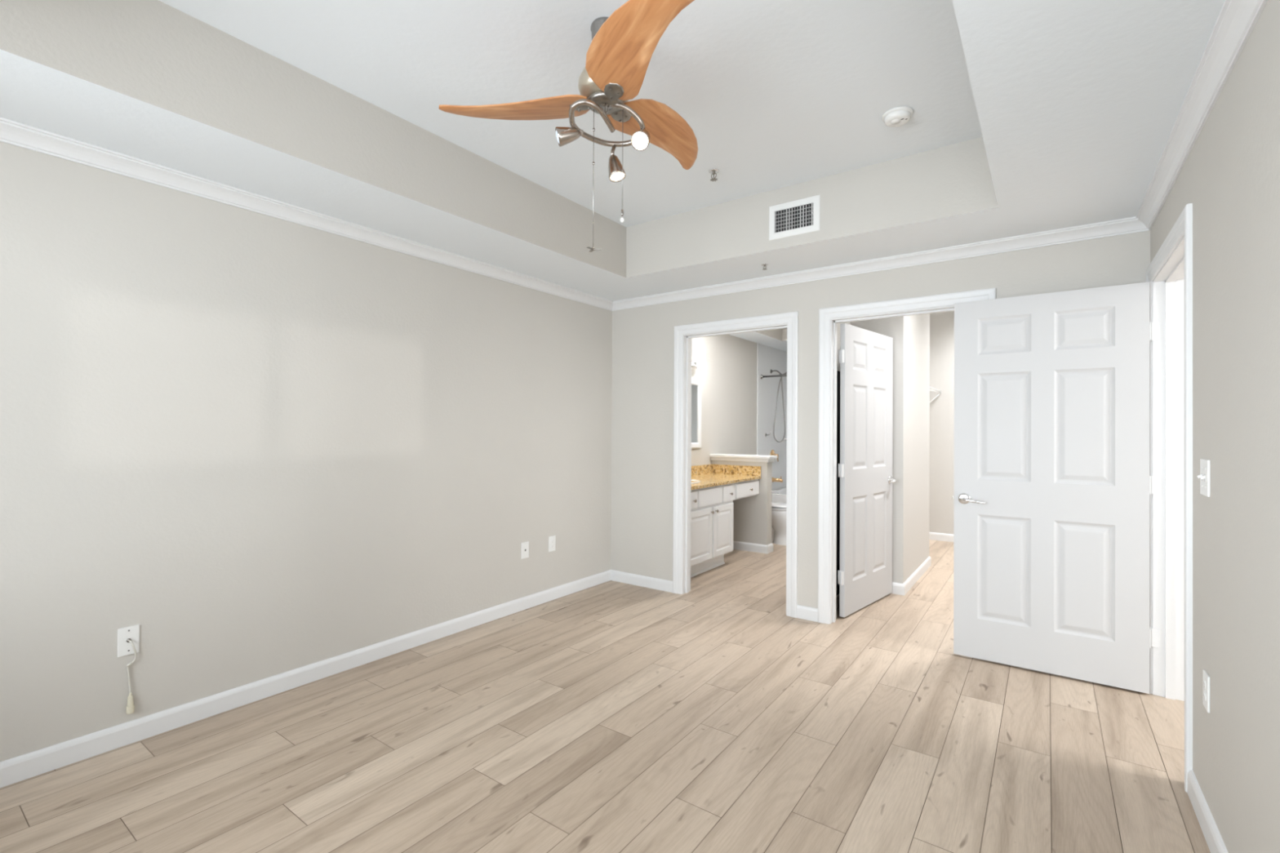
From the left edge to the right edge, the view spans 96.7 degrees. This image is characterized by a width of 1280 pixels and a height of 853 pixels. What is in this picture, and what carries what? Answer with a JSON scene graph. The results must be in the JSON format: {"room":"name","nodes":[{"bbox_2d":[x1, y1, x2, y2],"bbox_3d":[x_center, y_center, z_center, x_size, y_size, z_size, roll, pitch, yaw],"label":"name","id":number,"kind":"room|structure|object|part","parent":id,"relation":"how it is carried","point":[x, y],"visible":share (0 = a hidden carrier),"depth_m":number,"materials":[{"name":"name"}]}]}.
{"room":"empty bedroom","nodes":[
{"label":"empty bedroom","id":0,"kind":"room"},
{"bbox_2d":[0,142,786,761],"bbox_3d":[-0.447,-0.118,4.738,0.132,2.920,8.660,0,0,36],"label":"wall","id":1,"kind":"structure","parent":0,"point":[262,446],"depth_m":2.72,"materials":[{"name":"paint"}]},
{"bbox_2d":[117,624,139,714],"bbox_3d":[-2.091,0.998,2.328,0.028,0.351,0.068,0,0,36],"label":"cable plate","id":2,"kind":"object","parent":1,"relation":"attached to","point":[128,637],"visible":1,"depth_m":2.33,"materials":[{"name":"white plastic"}]},
{"bbox_3d":[-2.099,0.879,2.335,0.006,0.114,0.068,0,0,36],"label":"plate","id":3,"kind":"part","parent":2,"relation":"part of","materials":[{"name":"white plastic"}]},
{"bbox_3d":[-2.084,0.984,2.335,0.022,0.220,0.029,0,0,36],"label":"cord","id":4,"kind":"part","parent":2,"relation":"part of","materials":[{"name":"grey plastic"}]},
{"bbox_2d":[0,569,610,787],"bbox_3d":[-1.552,1.263,3.093,0.014,0.088,4.479,0,0,36],"label":"baseboard","id":5,"kind":"structure","parent":1,"relation":"attached to","point":[37,762],"depth_m":2.67,"materials":[{"name":"white wood"}]},
{"bbox_2d":[0,117,613,311],"bbox_3d":[-1.522,-1.050,3.092,0.060,0.066,4.479,0,0,36],"label":"crown molding","id":6,"kind":"structure","parent":1,"relation":"attached to","point":[14,133],"depth_m":2.65,"materials":[{"name":"white wood"}]},
{"bbox_2d":[520,541,528,559],"bbox_3d":[-0.829,0.892,4.107,0.007,0.116,0.070,0,0,36],"label":"phone jack","id":7,"kind":"object","parent":1,"relation":"attached to","point":[525,545],"visible":1,"depth_m":4.10,"materials":[{"name":"white plastic"}]},
{"bbox_2d":[548,535,555,551],"bbox_3d":[-0.668,0.891,4.331,0.008,0.115,0.070,0,0,36],"label":"wall outlet","id":8,"kind":"object","parent":1,"relation":"attached to","point":[552,540],"visible":1,"depth_m":4.33,"materials":[{"name":"white plastic"}]},
{"bbox_2d":[691,378,701,448],"bbox_3d":[0.283,-0.140,5.643,0.024,0.740,1.300,0,0,36],"label":"mirror","id":9,"kind":"object","parent":1,"relation":"attached to","point":[695,384],"visible":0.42,"depth_m":6.09,"materials":[{"name":"white mirror"}]},
{"bbox_3d":[0.277,-0.140,5.647,0.007,0.630,1.190,0,0,36],"label":"glass","id":10,"kind":"part","parent":9,"relation":"part of","materials":[{"name":"white mirror"}]},
{"bbox_2d":[691,350,706,370],"bbox_3d":[0.336,-0.696,5.610,0.147,0.207,1.200,0,0,36],"label":"vanity light","id":11,"kind":"object","parent":1,"relation":"attached to","point":[700,354],"visible":0.35,"depth_m":5.97,"materials":[{"name":"white glass"}]},
{"bbox_3d":[0.644,-0.701,6.004,0.104,0.190,0.104,0,0,36],"label":"lamp shade","id":12,"kind":"part","parent":11,"relation":"part of","materials":[{"name":"white glass"}]},
{"bbox_2d":[760,374,786,378],"bbox_3d":[2.253,-0.652,6.991,1.636,0.060,0.060,0,0,36],"label":"curtain rod","id":13,"kind":"object","parent":1,"relation":"attached to","point":[762,376],"visible":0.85,"depth_m":7.36,"materials":[{"name":"grey metal"}]},
{"bbox_2d":[769,449,778,461],"bbox_3d":[1.849,0.402,7.769,0.082,0.170,0.170,0,0,36],"label":"shower valve","id":14,"kind":"object","parent":1,"relation":"attached to","point":[772,452],"visible":0.57,"depth_m":7.75,"materials":[{"name":"gold metal"}]},
{"bbox_2d":[772,476,783,482],"bbox_3d":[1.876,0.720,7.747,0.152,0.084,0.068,0,0,36],"label":"tub spout","id":15,"kind":"object","parent":1,"relation":"attached to","point":[780,480],"visible":0.84,"depth_m":7.72,"materials":[{"name":"gold metal"}]},
{"bbox_2d":[769,368,786,442],"bbox_3d":[1.940,-0.292,7.671,0.346,1.017,0.127,0,0,36],"label":"shower","id":16,"kind":"object","parent":1,"relation":"attached to","point":[771,371],"visible":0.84,"depth_m":7.71,"materials":[{"name":"grey metal"}]},
{"bbox_2d":[0,539,1210,852],"bbox_3d":[2.221,1.324,2.559,7.169,0.002,11.625,0,0,36],"label":"floor","id":17,"kind":"structure","parent":0,"point":[611,716],"depth_m":2.29,"materials":[{"name":"brown wood"}]},
{"bbox_2d":[690,479,759,577],"bbox_3d":[0.559,0.940,5.521,0.612,0.782,1.663,0,0,36],"label":"vanity cabinet","id":18,"kind":"object","parent":17,"relation":"on","point":[712,507],"visible":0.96,"depth_m":5.21,"materials":[{"name":"white wood"}]},
{"bbox_3d":[0.403,0.637,4.838,0.019,0.150,0.326,0,0,36],"label":"drawer","id":19,"kind":"part","parent":18,"relation":"part of","materials":[{"name":"white wood"}]},
{"bbox_3d":[0.516,0.968,4.998,0.018,0.464,0.471,0,0,36],"label":"cabinet door","id":20,"kind":"part","parent":18,"relation":"part of","materials":[{"name":"white wood"}]},
{"bbox_3d":[0.640,0.640,5.170,0.019,0.150,0.440,0,0,36],"label":"false drawer","id":21,"kind":"part","parent":18,"relation":"part of","materials":[{"name":"white wood"}]},
{"bbox_3d":[0.785,0.972,5.373,0.018,0.464,0.400,0,0,36],"label":"cabinet door","id":22,"kind":"part","parent":18,"relation":"part of","materials":[{"name":"white wood"}]},
{"bbox_2d":[691,464,760,489],"bbox_3d":[0.557,0.464,5.529,0.599,0.166,1.667,0,0,36],"label":"countertop","id":23,"kind":"structure","parent":18,"relation":"on","point":[704,476],"depth_m":6.04,"materials":[{"name":"gold stone"}]},
{"bbox_3d":[0.842,0.642,5.451,0.019,0.150,0.208,0,0,36],"label":"drawer","id":24,"kind":"part","parent":18,"relation":"part of","materials":[{"name":"white wood"}]},
{"bbox_3d":[0.851,0.638,5.967,0.567,0.170,0.602,0,0,36],"label":"knee rail","id":25,"kind":"part","parent":18,"relation":"part of","materials":[{"name":"white wood"}]},
{"bbox_3d":[1.099,0.642,5.811,0.019,0.143,0.527,0,0,36],"label":"drawer","id":26,"kind":"part","parent":18,"relation":"part of","materials":[{"name":"white wood"}]},
{"bbox_2d":[771,501,786,545],"bbox_3d":[1.500,0.972,6.667,0.822,0.740,0.456,0,0,36],"label":"toilet","id":27,"kind":"object","parent":17,"relation":"on","point":[778,508],"visible":0.16,"depth_m":6.45,"materials":[{"name":"white ceramic"}]},
{"bbox_3d":[1.617,0.936,6.583,0.534,0.020,0.378,0,0,36],"label":"seat","id":28,"kind":"part","parent":27,"relation":"part of","materials":[{"name":"white ceramic"}]},
{"bbox_3d":[1.618,0.903,6.583,0.532,0.023,0.378,0,0,36],"label":"lid","id":29,"kind":"part","parent":27,"relation":"part of","materials":[{"name":"white ceramic"}]},
{"bbox_2d":[771,487,786,502],"bbox_3d":[2.490,1.109,7.332,1.631,0.485,0.996,0,0,36],"label":"bathtub","id":30,"kind":"object","parent":17,"relation":"on","point":[779,495],"visible":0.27,"depth_m":7.28,"materials":[{"name":"white ceramic"}]},
{"bbox_2d":[0,0,1225,301],"bbox_3d":[-0.125,-1.361,2.094,3.493,0.560,4.479,0,0,36],"label":"ceiling","id":31,"kind":"structure","parent":0,"point":[1028,117],"depth_m":2.33,"materials":[{"name":"white paint"}]},
{"bbox_2d":[438,0,697,252],"bbox_3d":[-0.035,-1.038,2.163,1.076,0.812,0.956,0,0,36],"label":"ceiling fan","id":32,"kind":"object","parent":31,"relation":"hanging from","point":[623,45],"visible":1,"depth_m":2.02,"materials":[{"name":"brown wood"}]},
{"bbox_3d":[-0.461,-1.179,2.123,0.558,0.014,0.225,0,11,5],"label":"blade","id":33,"kind":"part","parent":32,"relation":"part of","materials":[{"name":"brown wood"}]},
{"bbox_3d":[-0.294,-1.044,2.050,0.021,0.053,0.055,0,0,-6],"label":"bulb","id":34,"kind":"part","parent":32,"relation":"part of","materials":[{"name":"white glass"}]},
{"bbox_3d":[-0.168,-0.904,2.051,0.004,0.525,0.003,0,0,36],"label":"pull chain","id":35,"kind":"part","parent":32,"relation":"part of","materials":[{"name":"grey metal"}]},
{"bbox_3d":[-0.130,-1.118,2.071,0.304,0.113,0.156,1,0,-36],"label":"light rail","id":36,"kind":"part","parent":32,"relation":"part of","materials":[{"name":"silver metal"}]},
{"bbox_3d":[-0.101,-1.044,2.153,0.019,0.053,0.026,0,0,36],"label":"spotlight arm","id":37,"kind":"part","parent":32,"relation":"part of","materials":[{"name":"silver metal"}]},
{"bbox_3d":[-0.085,-0.937,2.133,0.053,0.022,0.055,0,0,36],"label":"bulb","id":38,"kind":"part","parent":32,"relation":"part of","materials":[{"name":"white glass"}]},
{"bbox_3d":[-0.063,-0.965,2.052,0.004,0.372,0.003,0,0,36],"label":"pull chain","id":39,"kind":"part","parent":32,"relation":"part of","materials":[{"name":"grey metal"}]},
{"bbox_3d":[-0.009,-1.179,1.738,0.225,0.014,0.558,13,-6,-26],"label":"blade","id":40,"kind":"part","parent":32,"relation":"part of","materials":[{"name":"brown wood"}]},
{"bbox_3d":[0.000,-1.004,1.999,0.052,0.044,0.039,0,0,36],"label":"bulb","id":41,"kind":"part","parent":32,"relation":"part of","materials":[{"name":"white glass"}]},
{"bbox_3d":[0.102,-1.175,2.312,0.225,0.014,0.558,-13,-8,35],"label":"blade","id":42,"kind":"part","parent":32,"relation":"part of","materials":[{"name":"brown wood"}]},
{"bbox_2d":[708,168,719,181],"bbox_3d":[0.415,-1.411,3.197,0.060,0.051,0.060,0,0,36],"label":"sprinkler","id":43,"kind":"object","parent":31,"relation":"attached to","point":[714,171],"visible":1,"depth_m":3.19,"materials":[{"name":"silver metal"}]},
{"bbox_2d":[761,263,768,270],"bbox_3d":[0.825,-1.052,3.757,0.045,0.031,0.045,0,0,36],"label":"sprinkler","id":44,"kind":"object","parent":31,"relation":"attached to","point":[763,264],"visible":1,"depth_m":3.75,"materials":[{"name":"silver metal"}]},
{"bbox_2d":[768,195,820,240],"bbox_3d":[0.907,-1.233,3.364,0.310,0.206,0.017,0,0,36],"label":"ceiling vent","id":45,"kind":"object","parent":31,"relation":"in","point":[801,216],"visible":1,"depth_m":3.36,"materials":[{"name":"white plastic"}]},
{"bbox_2d":[881,106,913,127],"bbox_3d":[1.185,-1.416,2.618,0.134,0.040,0.134,0,0,36],"label":"smoke detector","id":46,"kind":"object","parent":31,"relation":"attached to","point":[896,117],"visible":1,"depth_m":2.59,"materials":[{"name":"white plastic"}]},
{"bbox_2d":[711,460,772,545],"bbox_3d":[1.106,0.858,6.243,0.664,0.970,0.130,0,0,36],"label":"wall","id":47,"kind":"structure","parent":0,"point":[752,515],"depth_m":6.08,"materials":[{"name":"paint"}]},
{"bbox_2d":[709,453,777,462],"bbox_3d":[1.127,0.343,6.233,0.709,0.066,0.210,0,0,36],"label":"trim","id":48,"kind":"structure","parent":47,"relation":"on","point":[733,457],"depth_m":6.15,"materials":[{"name":"white"}]},
{"bbox_2d":[733,540,773,553],"bbox_3d":[1.109,1.294,6.237,0.678,0.088,0.158,0,0,36],"label":"baseboard","id":49,"kind":"structure","parent":47,"relation":"attached to","point":[744,546],"depth_m":6.08,"materials":[{"name":"white wood"}]},
{"bbox_2d":[729,328,786,351],"bbox_3d":[1.649,-1.350,6.153,1.649,0.520,3.936,0,0,36],"label":"ceiling","id":50,"kind":"structure","parent":0,"point":[775,339],"depth_m":7.10,"materials":[{"name":"white paint"}]},
{"bbox_2d":[835,321,850,596],"bbox_3d":[2.346,-0.174,5.643,0.080,3.070,3.936,0,0,36],"label":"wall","id":51,"kind":"structure","parent":0,"point":[848,322],"depth_m":4.49,"materials":[{"name":"paint"}]},
{"bbox_2d":[836,370,839,595],"bbox_3d":[1.500,0.435,4.371,0.022,1.730,0.740,0,0,36],"label":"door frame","id":52,"kind":"structure","parent":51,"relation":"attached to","point":[837,371],"depth_m":4.39,"materials":[{"name":"black"}]},
{"bbox_2d":[610,231,1150,608],"bbox_3d":[1.259,-0.189,3.924,3.613,3.070,0.125,0,0,36],"label":"wall","id":53,"kind":"structure","parent":0,"point":[642,363],"depth_m":4.01,"materials":[{"name":"paint"}]},
{"bbox_2d":[610,569,817,622],"bbox_3d":[1.162,1.281,3.894,3.493,0.088,0.014,0,0,36],"label":"baseboard","id":54,"kind":"structure","parent":53,"relation":"attached to","point":[804,612],"depth_m":4.63,"materials":[{"name":"white wood"}]},
{"bbox_2d":[672,311,798,617],"bbox_3d":[0.723,0.263,4.304,1.014,2.125,0.163,0,0,36],"label":"door frame","id":55,"kind":"structure","parent":53,"relation":"attached to","point":[683,334],"depth_m":4.43,"materials":[{"name":"white wood"}]},
{"bbox_2d":[612,216,1150,311],"bbox_3d":[1.161,-1.032,3.889,3.493,0.066,0.060,0,0,36],"label":"crown molding","id":56,"kind":"structure","parent":53,"relation":"attached to","point":[1132,224],"depth_m":3.52,"materials":[{"name":"white wood"}]},
{"bbox_2d":[817,287,995,624],"bbox_3d":[1.670,0.264,3.625,1.022,2.125,0.163,0,0,36],"label":"door frame","id":57,"kind":"structure","parent":53,"relation":"attached to","point":[828,317],"depth_m":3.83,"materials":[{"name":"white wood"}]},
{"bbox_2d":[850,313,929,583],"bbox_3d":[2.281,-0.177,5.131,0.410,3.070,1.225,0,0,36],"label":"wall","id":58,"kind":"structure","parent":0,"point":[910,335],"depth_m":4.72,"materials":[{"name":"grey paint"}]},
{"bbox_2d":[837,323,897,617],"bbox_3d":[1.690,0.304,4.231,0.158,2.028,0.885,0,0,45],"label":"door","id":59,"kind":"structure","parent":58,"relation":"in","point":[865,357],"depth_m":4.17,"materials":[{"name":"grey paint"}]},
{"bbox_3d":[1.975,0.421,4.488,0.011,0.064,0.064,0,0,45],"label":"handle","id":60,"kind":"part","parent":59,"relation":"part of","materials":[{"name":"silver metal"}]},
{"bbox_3d":[1.960,0.425,4.437,0.062,0.030,0.116,0,0,45],"label":"lever","id":61,"kind":"part","parent":59,"relation":"part of","materials":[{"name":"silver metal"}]},
{"bbox_2d":[891,532,953,595],"bbox_3d":[3.197,1.300,5.356,1.640,0.088,2.709,0,0,36],"label":"baseboard","id":62,"kind":"structure","parent":58,"relation":"attached to","point":[899,588],"depth_m":4.99,"materials":[{"name":"white wood"}]},
{"bbox_2d":[928,311,954,534],"bbox_3d":[4.077,-0.161,6.479,1.760,3.070,0.120,0,0,36],"label":"wall","id":63,"kind":"structure","parent":0,"point":[941,478],"depth_m":6.75,"materials":[{"name":"grey paint"}]},
{"bbox_2d":[929,386,941,402],"bbox_3d":[3.064,-0.281,6.301,0.310,0.316,1.352,0,0,36],"label":"wire shelf","id":64,"kind":"object","parent":63,"relation":"attached to","point":[931,388],"visible":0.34,"depth_m":6.62,"materials":[{"name":"white plastic"}]},
{"bbox_2d":[1150,0,1279,852],"bbox_3d":[1.302,-0.130,0.987,0.120,2.920,4.599,0,0,36],"label":"wall","id":65,"kind":"structure","parent":0,"point":[1230,175],"depth_m":1.55,"materials":[{"name":"paint"}]},
{"bbox_2d":[952,281,1161,693],"bbox_3d":[2.189,0.300,3.052,0.906,2.028,0.158,0,0,36],"label":"door","id":66,"kind":"structure","parent":65,"relation":"in","point":[1054,484],"depth_m":3.02,"materials":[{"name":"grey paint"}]},
{"bbox_3d":[1.858,0.413,3.261,0.064,0.064,0.011,0,0,36],"label":"handle","id":67,"kind":"part","parent":66,"relation":"part of","materials":[{"name":"silver metal"}]},
{"bbox_3d":[1.881,0.417,3.213,0.116,0.030,0.062,0,0,36],"label":"lever","id":68,"kind":"part","parent":66,"relation":"part of","materials":[{"name":"silver metal"}]},
{"bbox_2d":[1145,203,1192,792],"bbox_3d":[2.338,0.261,2.432,0.158,2.125,1.035,0,0,36],"label":"door frame","id":69,"kind":"structure","parent":65,"relation":"attached to","point":[1170,273],"depth_m":2.77,"materials":[{"name":"white wood"}]},
{"bbox_2d":[1136,0,1267,230],"bbox_3d":[1.269,-1.047,1.093,0.060,0.066,4.479,0,0,36],"label":"crown molding","id":70,"kind":"structure","parent":65,"relation":"attached to","point":[1237,20],"depth_m":1.77,"materials":[{"name":"white wood"}]},
{"bbox_2d":[1196,458,1209,497],"bbox_3d":[1.854,0.168,1.876,0.019,0.118,0.112,0,0,36],"label":"light switch","id":71,"kind":"object","parent":65,"relation":"attached to","point":[1204,476],"visible":1,"depth_m":1.85,"materials":[{"name":"white plastic"}]},
{"bbox_2d":[1202,669,1209,712],"bbox_3d":[1.844,0.861,1.854,0.008,0.115,0.070,0,0,36],"label":"wall outlet","id":72,"kind":"object","parent":65,"relation":"attached to","point":[1206,678],"visible":1,"depth_m":1.84,"materials":[{"name":"white plastic"}]},
{"bbox_2d":[1203,692,1206,701],"bbox_3d":[1.842,0.881,1.856,0.002,0.028,0.033,0,0,36],"label":"receptacle","id":73,"kind":"object","parent":72,"relation":"attached to","point":[1204,693],"depth_m":1.85,"materials":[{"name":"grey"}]},
{"bbox_2d":[1203,680,1206,688],"bbox_3d":[1.843,0.842,1.856,0.002,0.028,0.033,0,0,36],"label":"receptacle","id":74,"kind":"object","parent":72,"relation":"attached to","point":[1204,681],"depth_m":1.85,"materials":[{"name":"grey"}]},
{"bbox_2d":[1186,769,1228,852],"bbox_3d":[0.975,1.262,0.647,0.014,0.088,3.447,0,0,36],"label":"baseboard","id":75,"kind":"structure","parent":65,"relation":"attached to","point":[1212,836],"depth_m":1.83,"materials":[{"name":"white wood"}]}
]}

